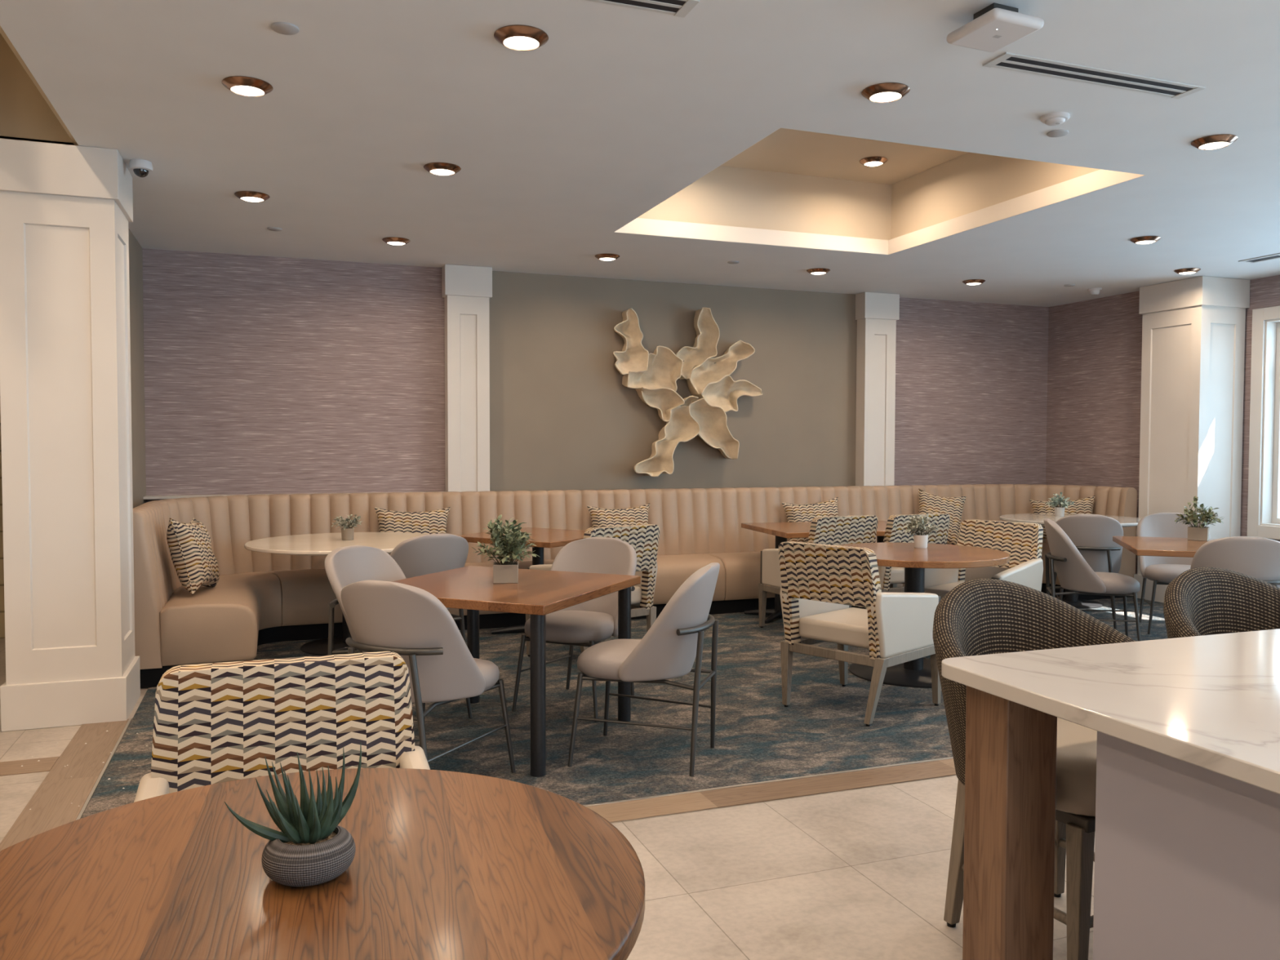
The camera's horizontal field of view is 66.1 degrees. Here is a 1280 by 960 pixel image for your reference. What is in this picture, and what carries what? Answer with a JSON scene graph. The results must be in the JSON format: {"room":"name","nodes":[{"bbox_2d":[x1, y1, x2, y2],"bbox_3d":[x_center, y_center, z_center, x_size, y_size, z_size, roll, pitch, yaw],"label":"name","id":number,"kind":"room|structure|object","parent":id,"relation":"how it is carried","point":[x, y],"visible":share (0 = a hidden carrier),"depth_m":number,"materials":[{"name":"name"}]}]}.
{"room":"eatery","nodes":[
{"label":"eatery","id":0,"kind":"room"},
{"bbox_2d":[0,33,73,145],"bbox_3d":[-4.729,-2.302,4.190,4.100,1.255,0.900,-1,2,-20],"label":"wall","id":1,"kind":"structure","parent":0,"point":[24,113],"depth_m":5.15,"materials":[{"name":"beige paint"}]},
{"bbox_2d":[0,26,146,508],"bbox_3d":[-1.896,-0.744,2.268,0.160,4.220,11.620,-1,2,-20],"label":"wall","id":2,"kind":"structure","parent":0,"point":[135,255],"depth_m":7.20,"materials":[{"name":"beige paint"}]},
{"bbox_2d":[0,248,1048,638],"bbox_3d":[-1.624,-0.334,8.522,12.900,2.965,0.120,-1,2,-20],"label":"wall","id":3,"kind":"structure","parent":0,"point":[264,375],"depth_m":8.71,"materials":[{"name":"fabric"}]},
{"bbox_2d":[142,491,446,499],"bbox_3d":[-2.721,0.124,7.986,2.340,0.022,0.190,-1,2,-20],"label":"trim","id":4,"kind":"structure","parent":3,"relation":"attached to","point":[146,497],"depth_m":7.63,"materials":[{"name":"white paint"}]},
{"bbox_2d":[613,306,762,476],"bbox_3d":[0.452,-0.811,9.073,1.492,1.553,0.294,-1,2,-20],"label":"wall sculpture","id":5,"kind":"object","parent":3,"relation":"attached to","point":[654,376],"visible":1,"depth_m":9.07,"materials":[{"name":"ceramic"}]},
{"bbox_2d":[0,638,1094,959],"bbox_3d":[0.643,1.386,3.332,13.500,0.100,11.700,-1,2,-20],"label":"floor","id":6,"kind":"structure","parent":0,"point":[862,873],"depth_m":3.35,"materials":[{"name":"tile"}]},
{"bbox_2d":[0,756,59,776],"bbox_3d":[-4.554,1.307,3.754,4.053,0.004,0.210,-1,2,-20],"label":"trim","id":7,"kind":"structure","parent":6,"relation":"on","point":[45,764],"depth_m":4.42,"materials":[{"name":"brown wood"}]},
{"bbox_2d":[0,717,132,850],"bbox_3d":[-1.268,1.409,1.047,0.215,0.005,8.750,-1,2,-20],"label":"trim","id":8,"kind":"structure","parent":6,"relation":"on","point":[55,802],"depth_m":4.19,"materials":[{"name":"brown wood"}]},
{"bbox_2d":[0,137,140,731],"bbox_3d":[-3.049,-0.223,5.265,0.567,2.964,0.564,-1,2,-20],"label":"column","id":9,"kind":"structure","parent":6,"relation":"on","point":[66,211],"depth_m":5.03,"materials":[{"name":"white paint"}]},
{"bbox_2d":[133,651,430,802],"bbox_3d":[-0.757,0.914,2.135,0.670,0.920,0.700,-1,2,-20],"label":"patterned armchair","id":10,"kind":"object","parent":6,"relation":"on","point":[214,722],"visible":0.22,"depth_m":2.36,"materials":[{"name":"fabric"}]},
{"bbox_2d":[0,768,644,959],"bbox_3d":[-0.545,1.012,1.554,1.104,0.765,1.104,-1,2,-20],"label":"table","id":11,"kind":"object","parent":6,"relation":"on","point":[446,864],"visible":0.94,"depth_m":1.54,"materials":[{"name":"brown wood"}]},
{"bbox_2d":[224,743,361,886],"bbox_3d":[-0.542,0.529,1.570,0.174,0.200,0.142,1,2,19],"label":"potted succulent","id":12,"kind":"object","parent":11,"relation":"on","point":[310,847],"visible":1,"depth_m":1.54,"materials":[{"name":"green plant"}]},
{"bbox_2d":[261,825,355,886],"bbox_3d":[-0.527,0.597,1.567,0.142,0.066,0.142,-1,2,-20],"label":"plant pot","id":13,"kind":"object","parent":12,"relation":"attached to","point":[296,859],"depth_m":1.52,"materials":[{"name":"grey ceramic"}]},
{"bbox_2d":[441,264,492,492],"bbox_3d":[-1.478,-0.330,8.428,0.400,2.964,0.175,-1,2,-20],"label":"column","id":14,"kind":"structure","parent":6,"relation":"on","point":[466,290],"depth_m":8.35,"materials":[{"name":"white paint"}]},
{"bbox_2d":[80,595,1168,818],"bbox_3d":[1.410,1.203,7.098,8.995,0.006,4.765,-1,2,-20],"label":"carpet","id":15,"kind":"object","parent":6,"relation":"on","point":[822,730],"visible":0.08,"depth_m":5.06,"materials":[{"name":"carpet"}]},
{"bbox_2d":[21,730,146,809],"bbox_3d":[-2.462,1.280,4.430,0.604,0.005,1.134,-1,2,-20],"label":"crumbs","id":16,"kind":"object","parent":15,"relation":"on","point":[106,731],"visible":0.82,"depth_m":4.41,"materials":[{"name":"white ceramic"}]},
{"bbox_2d":[244,532,428,655],"bbox_3d":[-2.078,0.813,7.049,1.400,0.760,1.400,-1,2,-20],"label":"table","id":17,"kind":"object","parent":15,"relation":"on","point":[320,544],"visible":0.61,"depth_m":6.91,"materials":[{"name":"stone"}]},
{"bbox_2d":[331,514,362,540],"bbox_3d":[-2.108,0.335,7.084,0.224,0.193,0.219,-1,2,-20],"label":"potted plant","id":18,"kind":"object","parent":17,"relation":"on","point":[347,532],"visible":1,"depth_m":7.06,"materials":[{"name":"green plant"}]},
{"bbox_2d":[324,545,472,718],"bbox_3d":[-1.272,0.809,5.101,0.644,0.909,0.541,1,2,26],"label":"shell chair","id":19,"kind":"object","parent":15,"relation":"on","point":[345,566],"visible":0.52,"depth_m":5.17,"materials":[{"name":"grey fabric"}]},
{"bbox_2d":[340,580,515,773],"bbox_3d":[-0.907,0.842,4.162,0.541,0.909,0.644,1,2,25],"label":"shell chair","id":20,"kind":"object","parent":15,"relation":"on","point":[410,622],"visible":0.77,"depth_m":3.90,"materials":[{"name":"grey fabric"}]},
{"bbox_2d":[390,533,468,641],"bbox_3d":[-1.409,0.770,6.195,0.541,0.909,0.644,-1,3,-37],"label":"shell chair","id":21,"kind":"object","parent":15,"relation":"on","point":[425,554],"visible":0.48,"depth_m":5.93,"materials":[{"name":"grey"}]},
{"bbox_2d":[358,565,640,777],"bbox_3d":[-0.692,0.892,4.915,1.060,0.759,1.060,1,2,23],"label":"square table","id":22,"kind":"object","parent":15,"relation":"on","point":[537,593],"visible":0.66,"depth_m":4.68,"materials":[{"name":"brown wood"}]},
{"bbox_2d":[471,514,539,583],"bbox_3d":[-0.660,0.343,4.947,0.332,0.335,0.292,2,3,40],"label":"potted plant","id":23,"kind":"object","parent":22,"relation":"on","point":[506,571],"visible":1,"depth_m":4.89,"materials":[{"name":"green plant"}]},
{"bbox_2d":[457,527,585,634],"bbox_3d":[-0.787,0.797,7.593,0.940,0.759,0.940,1,2,32],"label":"table","id":24,"kind":"object","parent":15,"relation":"on","point":[543,537],"visible":0.29,"depth_m":7.51,"materials":[{"name":"brown wood"}]},
{"bbox_2d":[511,537,636,722],"bbox_3d":[-0.338,0.797,5.490,0.541,0.909,0.644,1,2,24],"label":"shell chair","id":25,"kind":"object","parent":15,"relation":"on","point":[595,620],"visible":0.67,"depth_m":5.57,"materials":[{"name":"grey fabric"}]},
{"bbox_2d":[525,524,659,656],"bbox_3d":[-0.307,0.751,6.659,0.670,0.920,0.700,-2,3,-39],"label":"patterned armchair","id":26,"kind":"object","parent":15,"relation":"on","point":[644,538],"visible":0.35,"depth_m":6.56,"materials":[{"name":"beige fabric"}]},
{"bbox_2d":[631,586,641,604],"bbox_3d":[-0.344,0.777,6.705,0.508,0.115,0.540,-2,3,-39],"label":"seat cushion","id":27,"kind":"object","parent":26,"relation":"on","point":[636,595],"depth_m":6.62,"materials":[{"name":"beige leather"}]},
{"bbox_2d":[133,484,1137,688],"bbox_3d":[0.658,0.633,8.151,8.600,1.056,1.890,-1,2,-20],"label":"banquette","id":28,"kind":"object","parent":15,"relation":"on","point":[258,598],"visible":0.56,"depth_m":8.02,"materials":[{"name":"beige leather"}]},
{"bbox_2d":[166,517,219,595],"bbox_3d":[-2.929,0.491,6.454,0.261,0.522,0.540,0,2,-9],"label":"throw cushion","id":29,"kind":"object","parent":28,"relation":"on","point":[195,563],"visible":0.98,"depth_m":6.26,"materials":[{"name":"fabric"}]},
{"bbox_2d":[159,571,281,666],"bbox_3d":[-2.825,0.902,6.752,0.691,0.361,1.673,-1,2,-20],"label":"seat cushion","id":30,"kind":"object","parent":28,"relation":"on","point":[221,623],"depth_m":6.00,"materials":[{"name":"beige leather"}]},
{"bbox_2d":[268,561,508,626],"bbox_3d":[-1.923,0.872,7.704,1.871,0.361,0.545,-1,2,-20],"label":"seat cushion","id":31,"kind":"object","parent":28,"relation":"on","point":[301,594],"depth_m":7.25,"materials":[{"name":"beige leather"}]},
{"bbox_2d":[374,506,450,555],"bbox_3d":[-1.835,0.433,7.959,0.614,0.429,0.196,-1,2,-21],"label":"throw cushion","id":32,"kind":"object","parent":28,"relation":"on","point":[434,522],"visible":0.5,"depth_m":7.91,"materials":[{"name":"fabric"}]},
{"bbox_2d":[586,503,649,527],"bbox_3d":[-0.165,0.426,8.570,0.587,0.429,0.196,-1,2,-21],"label":"throw cushion","id":33,"kind":"object","parent":28,"relation":"on","point":[600,517],"visible":0.46,"depth_m":8.51,"materials":[{"name":"fabric"}]},
{"bbox_2d":[512,553,725,604],"bbox_3d":[-0.202,0.853,8.346,1.796,0.361,0.542,-1,2,-20],"label":"seat cushion","id":34,"kind":"object","parent":28,"relation":"on","point":[673,570],"depth_m":8.31,"materials":[{"name":"beige leather"}]},
{"bbox_2d":[703,551,902,599],"bbox_3d":[1.486,0.836,8.973,1.796,0.361,0.542,-1,2,-20],"label":"seat cushion","id":35,"kind":"object","parent":28,"relation":"on","point":[741,571],"depth_m":8.49,"materials":[{"name":"beige leather"}]},
{"bbox_2d":[782,497,838,542],"bbox_3d":[1.634,0.397,9.238,0.631,0.460,0.196,-1,2,-21],"label":"throw cushion","id":36,"kind":"object","parent":28,"relation":"on","point":[794,513],"visible":0.55,"depth_m":9.17,"materials":[{"name":"fabric"}]},
{"bbox_2d":[918,488,966,545],"bbox_3d":[2.939,0.379,9.647,0.536,0.581,0.237,0,2,6],"label":"throw cushion","id":37,"kind":"object","parent":28,"relation":"on","point":[928,503],"visible":0.59,"depth_m":9.59,"materials":[{"name":"fabric"}]},
{"bbox_2d":[902,542,1060,586],"bbox_3d":[3.406,0.823,9.462,2.138,0.361,0.963,-1,2,-20],"label":"seat cushion","id":38,"kind":"object","parent":28,"relation":"on","point":[988,572],"depth_m":9.38,"materials":[{"name":"leather"}]},
{"bbox_2d":[1029,495,1094,538],"bbox_3d":[4.202,0.386,9.756,0.638,0.470,0.196,1,2,22],"label":"throw cushion","id":39,"kind":"object","parent":28,"relation":"on","point":[1082,506],"visible":0.38,"depth_m":9.69,"materials":[{"name":"fabric"}]},
{"bbox_2d":[567,562,719,776],"bbox_3d":[0.040,0.831,4.563,0.644,0.909,0.541,1,2,17],"label":"shell chair","id":40,"kind":"object","parent":15,"relation":"on","point":[669,649],"visible":1,"depth_m":4.36,"materials":[{"name":"grey fabric"}]},
{"bbox_2d":[741,520,887,623],"bbox_3d":[1.654,0.774,8.387,1.452,0.761,1.020,0,2,-14],"label":"table","id":41,"kind":"object","parent":15,"relation":"on","point":[782,531],"visible":0.42,"depth_m":8.23,"materials":[{"name":"brown wood"}]},
{"bbox_2d":[758,515,877,627],"bbox_3d":[1.394,0.721,7.651,0.670,0.920,0.700,-1,2,-27],"label":"patterned armchair","id":42,"kind":"object","parent":15,"relation":"on","point":[836,530],"visible":0.28,"depth_m":7.42,"materials":[{"name":"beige fabric"}]},
{"bbox_2d":[778,541,941,726],"bbox_3d":[1.204,0.797,5.454,0.700,0.920,0.670,-2,3,-44],"label":"patterned armchair","id":43,"kind":"object","parent":15,"relation":"on","point":[821,583],"visible":0.95,"depth_m":5.26,"materials":[{"name":"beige fabric"}]},
{"bbox_2d":[799,607,869,648],"bbox_3d":[1.246,0.823,5.496,0.540,0.115,0.508,-2,3,-44],"label":"seat cushion","id":44,"kind":"object","parent":43,"relation":"on","point":[848,626],"depth_m":5.38,"materials":[{"name":"beige fabric"}]},
{"bbox_2d":[877,513,950,592],"bbox_3d":[2.012,0.715,7.870,0.670,0.920,0.700,-1,2,-27],"label":"patterned armchair","id":45,"kind":"object","parent":15,"relation":"on","point":[890,576],"visible":0.25,"depth_m":7.54,"materials":[{"name":"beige fabric"}]},
{"bbox_2d":[889,566,904,584],"bbox_3d":[1.985,0.740,7.923,0.508,0.115,0.540,-1,2,-27],"label":"seat cushion","id":46,"kind":"object","parent":45,"relation":"on","point":[897,574],"depth_m":7.63,"materials":[{"name":"beige leather"}]},
{"bbox_2d":[838,542,1009,688],"bbox_3d":[1.746,0.841,6.263,1.130,0.778,1.130,-1,2,-20],"label":"table","id":47,"kind":"object","parent":15,"relation":"on","point":[917,673],"visible":0.59,"depth_m":6.14,"materials":[{"name":"brown wood"}]},
{"bbox_2d":[900,513,941,548],"bbox_3d":[1.845,0.330,6.466,0.236,0.230,0.221,2,3,40],"label":"potted plant","id":48,"kind":"object","parent":47,"relation":"on","point":[921,540],"visible":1,"depth_m":6.44,"materials":[{"name":"green plant"}]},
{"bbox_2d":[924,519,1043,599],"bbox_3d":[2.296,0.757,6.675,0.700,0.920,0.670,-2,3,-43],"label":"patterned armchair","id":49,"kind":"object","parent":15,"relation":"on","point":[1023,541],"visible":0.28,"depth_m":6.74,"materials":[{"name":"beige fabric"}]},
{"bbox_2d":[924,581,964,599],"bbox_3d":[2.254,0.786,6.636,0.540,0.115,0.508,-2,3,-43],"label":"seat cushion","id":50,"kind":"object","parent":49,"relation":"on","point":[941,588],"depth_m":6.69,"materials":[{"name":"leather"}]},
{"bbox_2d":[999,513,1141,608],"bbox_3d":[3.970,0.744,9.030,1.270,0.790,1.270,-1,2,-20],"label":"table","id":51,"kind":"object","parent":15,"relation":"on","point":[1073,600],"visible":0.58,"depth_m":8.99,"materials":[{"name":"stone"}]},
{"bbox_2d":[1046,492,1074,516],"bbox_3d":[3.949,0.227,9.247,0.252,0.229,0.218,1,2,32],"label":"potted plant","id":52,"kind":"object","parent":51,"relation":"on","point":[1056,502],"visible":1,"depth_m":9.22,"materials":[{"name":"green plant"}]},
{"bbox_2d":[1049,514,1123,628],"bbox_3d":[3.670,0.716,8.111,0.541,0.909,0.644,1,2,21],"label":"shell chair","id":53,"kind":"object","parent":15,"relation":"on","point":[1092,535],"visible":0.66,"depth_m":7.83,"materials":[{"name":"grey fabric"}]},
{"bbox_2d":[1044,518,1141,640],"bbox_3d":[3.305,0.746,7.213,0.644,0.909,0.541,1,2,17],"label":"shell chair","id":54,"kind":"object","parent":15,"relation":"on","point":[1073,572],"visible":1,"depth_m":7.05,"materials":[{"name":"grey"}]},
{"bbox_2d":[1112,536,1215,557],"bbox_3d":[3.947,0.832,6.857,1.050,0.765,1.050,1,2,18],"label":"table","id":55,"kind":"object","parent":15,"relation":"on","point":[1138,545],"visible":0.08,"depth_m":6.77,"materials":[{"name":"brown wood"}]},
{"bbox_2d":[1174,495,1223,541],"bbox_3d":[4.078,0.276,7.184,0.301,0.324,0.327,0,2,-10],"label":"potted plant","id":56,"kind":"object","parent":55,"relation":"on","point":[1195,532],"visible":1,"depth_m":7.15,"materials":[{"name":"green plant"}]},
{"bbox_2d":[1136,512,1210,634],"bbox_3d":[4.246,0.729,7.773,0.541,0.909,0.644,1,2,17],"label":"shell chair","id":57,"kind":"object","parent":15,"relation":"on","point":[1157,569],"visible":0.51,"depth_m":7.95,"materials":[{"name":"grey fabric"}]},
{"bbox_2d":[1190,536,1279,587],"bbox_3d":[3.725,0.783,6.190,0.541,0.909,0.644,1,2,17],"label":"shell chair","id":58,"kind":"object","parent":15,"relation":"on","point":[1258,557],"visible":0.44,"depth_m":5.90,"materials":[{"name":"grey fabric"}]},
{"bbox_2d":[582,756,955,822],"bbox_3d":[2.278,1.288,4.766,8.995,0.005,0.185,-1,2,-20],"label":"trim","id":59,"kind":"structure","parent":6,"relation":"on","point":[753,793],"depth_m":4.12,"materials":[{"name":"brown wood"}]},
{"bbox_2d":[855,292,899,486],"bbox_3d":[2.364,-0.370,9.856,0.399,2.964,0.175,-1,2,-20],"label":"column","id":60,"kind":"structure","parent":6,"relation":"on","point":[877,314],"depth_m":9.78,"materials":[{"name":"white paint"}]},
{"bbox_2d":[933,578,1136,959],"bbox_3d":[1.220,0.839,2.909,0.774,1.026,0.644,-1,2,-26],"label":"stool","id":61,"kind":"object","parent":6,"relation":"on","point":[978,616],"visible":0.46,"depth_m":2.95,"materials":[{"name":"fabric"}]},
{"bbox_2d":[941,628,1279,959],"bbox_3d":[2.395,0.915,2.401,3.055,0.915,1.327,-1,2,-20],"label":"kitchen island","id":62,"kind":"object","parent":6,"relation":"on","point":[1187,833],"depth_m":2.06,"materials":[{"name":"white stone"}]},
{"bbox_2d":[941,628,1279,794],"bbox_3d":[2.396,0.476,2.386,3.055,0.037,1.327,-1,2,-20],"label":"countertop","id":63,"kind":"structure","parent":62,"relation":"on","point":[1209,702],"depth_m":2.17,"materials":[{"name":"white stone"}]},
{"bbox_2d":[1133,275,1249,602],"bbox_3d":[5.129,-0.340,9.169,0.584,2.964,0.679,-1,2,-20],"label":"column","id":64,"kind":"structure","parent":6,"relation":"on","point":[1193,328],"depth_m":8.93,"materials":[{"name":"white paint"}]},
{"bbox_2d":[1163,567,1279,638],"bbox_3d":[2.089,0.831,3.216,0.774,1.026,0.644,-1,2,-20],"label":"stool","id":65,"kind":"object","parent":6,"relation":"on","point":[1199,601],"visible":0.3,"depth_m":3.43,"materials":[{"name":"wicker"}]},
{"bbox_2d":[0,0,1279,306],"bbox_3d":[0.668,-1.670,3.178,13.500,0.090,11.800,-1,2,-20],"label":"ceiling","id":66,"kind":"structure","parent":0,"point":[558,145],"depth_m":4.55,"materials":[{"name":"paint"}]},
{"bbox_2d":[128,159,152,177],"bbox_3d":[-2.677,-1.666,5.275,0.116,0.082,0.116,-1,2,-20],"label":"dome security camera","id":67,"kind":"object","parent":66,"relation":"attached to","point":[140,167],"visible":1,"depth_m":5.24,"materials":[{"name":"white plastic"}]},
{"bbox_2d":[221,75,273,97],"bbox_3d":[-1.652,-1.648,4.141,0.202,0.034,0.202,-1,2,-20],"label":"recessed light","id":68,"kind":"object","parent":66,"relation":"in","point":[244,86],"visible":1,"depth_m":4.10,"materials":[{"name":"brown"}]},
{"bbox_2d":[234,191,270,202],"bbox_3d":[-2.354,-1.713,5.970,0.202,0.034,0.202,-1,2,-20],"label":"recessed light","id":69,"kind":"object","parent":66,"relation":"in","point":[247,196],"visible":1,"depth_m":5.92,"materials":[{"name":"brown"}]},
{"bbox_2d":[267,226,282,231],"bbox_3d":[-2.560,-1.758,6.895,0.096,0.009,0.096,-1,2,-20],"label":"sprinkler cover","id":70,"kind":"object","parent":66,"relation":"attached to","point":[272,228],"visible":1,"depth_m":6.87,"materials":[{"name":"grey plastic"}]},
{"bbox_2d":[271,22,298,35],"bbox_3d":[-1.289,-1.639,3.572,0.096,0.009,0.096,-1,2,-20],"label":"sprinkler cover","id":71,"kind":"object","parent":66,"relation":"attached to","point":[282,28],"visible":1,"depth_m":3.56,"materials":[{"name":"grey plastic"}]},
{"bbox_2d":[382,236,410,245],"bbox_3d":[-1.800,-1.757,7.263,0.202,0.034,0.202,-1,2,-20],"label":"recessed light","id":72,"kind":"object","parent":66,"relation":"in","point":[396,241],"visible":1,"depth_m":7.21,"materials":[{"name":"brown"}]},
{"bbox_2d":[423,162,461,176],"bbox_3d":[-1.079,-1.689,5.367,0.202,0.034,0.202,-1,2,-20],"label":"recessed light","id":73,"kind":"object","parent":66,"relation":"in","point":[444,169],"visible":1,"depth_m":5.32,"materials":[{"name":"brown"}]},
{"bbox_2d":[493,24,548,51],"bbox_3d":[-0.440,-1.627,3.643,0.202,0.034,0.202,-1,2,-20],"label":"recessed light","id":74,"kind":"object","parent":66,"relation":"in","point":[522,37],"visible":1,"depth_m":3.60,"materials":[{"name":"orange metal"}]},
{"bbox_2d":[595,253,619,261],"bbox_3d":[-0.261,-1.774,7.857,0.202,0.034,0.202,-1,2,-20],"label":"recessed light","id":75,"kind":"object","parent":66,"relation":"in","point":[606,256],"visible":1,"depth_m":7.80,"materials":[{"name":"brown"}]},
{"bbox_2d":[585,0,699,17],"bbox_3d":[-0.308,-1.626,3.222,1.040,0.007,0.135,-1,2,-20],"label":"ceiling vent","id":76,"kind":"object","parent":66,"relation":"in","point":[680,8],"visible":1,"depth_m":3.37,"materials":[{"name":"white metal"}]},
{"bbox_2d":[727,260,738,263],"bbox_3d":[0.769,-1.792,8.100,0.096,0.009,0.096,-1,2,-20],"label":"sprinkler cover","id":77,"kind":"object","parent":66,"relation":"attached to","point":[732,261],"visible":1,"depth_m":8.08,"materials":[{"name":"grey plastic"}]},
{"bbox_2d":[806,267,830,275],"bbox_3d":[1.537,-1.791,8.472,0.202,0.034,0.202,-1,2,-20],"label":"recessed light","id":78,"kind":"object","parent":66,"relation":"in","point":[818,271],"visible":1,"depth_m":8.42,"materials":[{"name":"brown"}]},
{"bbox_2d":[637,128,1100,239],"bbox_3d":[1.319,-2.095,6.223,2.900,0.540,3.060,-1,2,-20],"label":"ceiling recess","id":79,"kind":"object","parent":66,"relation":"attached to","point":[790,180],"depth_m":7.35,"materials":[{"name":"paint"}]},
{"bbox_2d":[859,156,887,166],"bbox_3d":[1.708,-2.321,7.193,0.202,0.034,0.202,-1,2,-20],"label":"recessed light","id":80,"kind":"object","parent":79,"relation":"attached to","point":[869,161],"visible":1,"depth_m":7.14,"materials":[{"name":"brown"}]},
{"bbox_2d":[614,128,1146,254],"bbox_3d":[1.318,-1.788,6.234,2.420,0.114,2.580,-1,2,-20],"label":"trim","id":81,"kind":"structure","parent":66,"relation":"attached to","point":[1100,179],"depth_m":7.14,"materials":[{"name":"paint"}]},
{"bbox_2d":[861,82,910,102],"bbox_3d":[1.048,-1.643,4.196,0.202,0.034,0.202,-1,2,-20],"label":"recessed light","id":82,"kind":"object","parent":66,"relation":"in","point":[885,92],"visible":1,"depth_m":4.15,"materials":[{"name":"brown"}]},
{"bbox_2d":[962,279,985,284],"bbox_3d":[3.057,-1.806,9.005,0.202,0.034,0.202,-1,2,-20],"label":"recessed light","id":83,"kind":"object","parent":66,"relation":"in","point":[971,282],"visible":1,"depth_m":8.95,"materials":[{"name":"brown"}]},
{"bbox_2d":[946,2,1044,52],"bbox_3d":[1.234,-1.588,3.423,0.224,0.089,0.250,-1,2,-23],"label":"wireless access point","id":84,"kind":"object","parent":66,"relation":"attached to","point":[996,26],"visible":1,"depth_m":3.38,"materials":[{"name":"white plastic"}]},
{"bbox_2d":[1040,111,1070,125],"bbox_3d":[1.905,-1.651,4.514,0.124,0.036,0.124,-1,2,-20],"label":"smoke detector","id":85,"kind":"object","parent":66,"relation":"attached to","point":[1055,118],"visible":1,"depth_m":4.48,"materials":[{"name":"white plastic"}]},
{"bbox_2d":[1046,129,1068,137],"bbox_3d":[2.016,-1.672,4.747,0.096,0.009,0.096,-1,2,-20],"label":"sprinkler cover","id":86,"kind":"object","parent":66,"relation":"attached to","point":[1056,133],"visible":1,"depth_m":4.73,"materials":[{"name":"grey plastic"}]},
{"bbox_2d":[1063,284,1075,286],"bbox_3d":[4.024,-1.823,9.214,0.096,0.009,0.096,-1,2,-20],"label":"sprinkler cover","id":87,"kind":"object","parent":66,"relation":"attached to","point":[1066,285],"visible":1,"depth_m":9.18,"materials":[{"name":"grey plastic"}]},
{"bbox_2d":[982,52,1205,98],"bbox_3d":[1.870,-1.648,4.021,1.040,0.007,0.135,-1,2,-20],"label":"ceiling vent","id":88,"kind":"object","parent":66,"relation":"in","point":[1006,60],"visible":1,"depth_m":4.00,"materials":[{"name":"white metal"}]},
{"bbox_2d":[1088,288,1102,295],"bbox_3d":[4.368,-1.805,9.439,0.124,0.060,0.124,-1,2,-20],"label":"smoke detector","id":89,"kind":"object","parent":66,"relation":"attached to","point":[1094,291],"visible":1,"depth_m":9.40,"materials":[{"name":"white plastic"}]},
{"bbox_2d":[1129,235,1161,244],"bbox_3d":[3.680,-1.740,7.157,0.202,0.034,0.202,-1,2,-20],"label":"recessed light","id":90,"kind":"object","parent":66,"relation":"in","point":[1144,239],"visible":1,"depth_m":7.11,"materials":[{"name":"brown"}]},
{"bbox_2d":[1173,267,1200,274],"bbox_3d":[4.684,-1.782,8.415,0.202,0.034,0.202,-1,2,-20],"label":"recessed light","id":91,"kind":"object","parent":66,"relation":"in","point":[1188,270],"visible":1,"depth_m":8.36,"materials":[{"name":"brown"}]},
{"bbox_2d":[1191,133,1238,150],"bbox_3d":[2.838,-1.662,4.861,0.202,0.034,0.202,-1,2,-20],"label":"recessed light","id":92,"kind":"object","parent":66,"relation":"in","point":[1222,140],"visible":1,"depth_m":4.82,"materials":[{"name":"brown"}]},
{"bbox_2d":[1238,253,1279,262],"bbox_3d":[5.062,-1.770,7.745,0.180,0.007,0.620,-1,2,-20],"label":"ceiling vent","id":93,"kind":"object","parent":66,"relation":"in","point":[1273,256],"visible":1,"depth_m":7.89,"materials":[{"name":"white metal"}]},
{"bbox_2d":[1045,290,1142,573],"bbox_3d":[4.730,-0.373,10.084,0.100,2.965,1.620,-1,2,-20],"label":"wall","id":94,"kind":"structure","parent":0,"point":[1094,366],"depth_m":10.09,"materials":[{"name":"fabric"}]},
{"bbox_2d":[1240,275,1279,542],"bbox_3d":[7.159,-0.184,4.845,0.200,2.965,10.300,-1,2,-20],"label":"wall","id":95,"kind":"structure","parent":0,"point":[1264,292],"depth_m":8.93,"materials":[{"name":"paper"}]},
{"bbox_2d":[1247,306,1279,539],"bbox_3d":[5.850,-0.491,8.308,0.235,2.050,1.340,-1,2,-20],"label":"window","id":96,"kind":"structure","parent":95,"relation":"in","point":[1264,490],"depth_m":8.81,"materials":[{"name":"white glass"}]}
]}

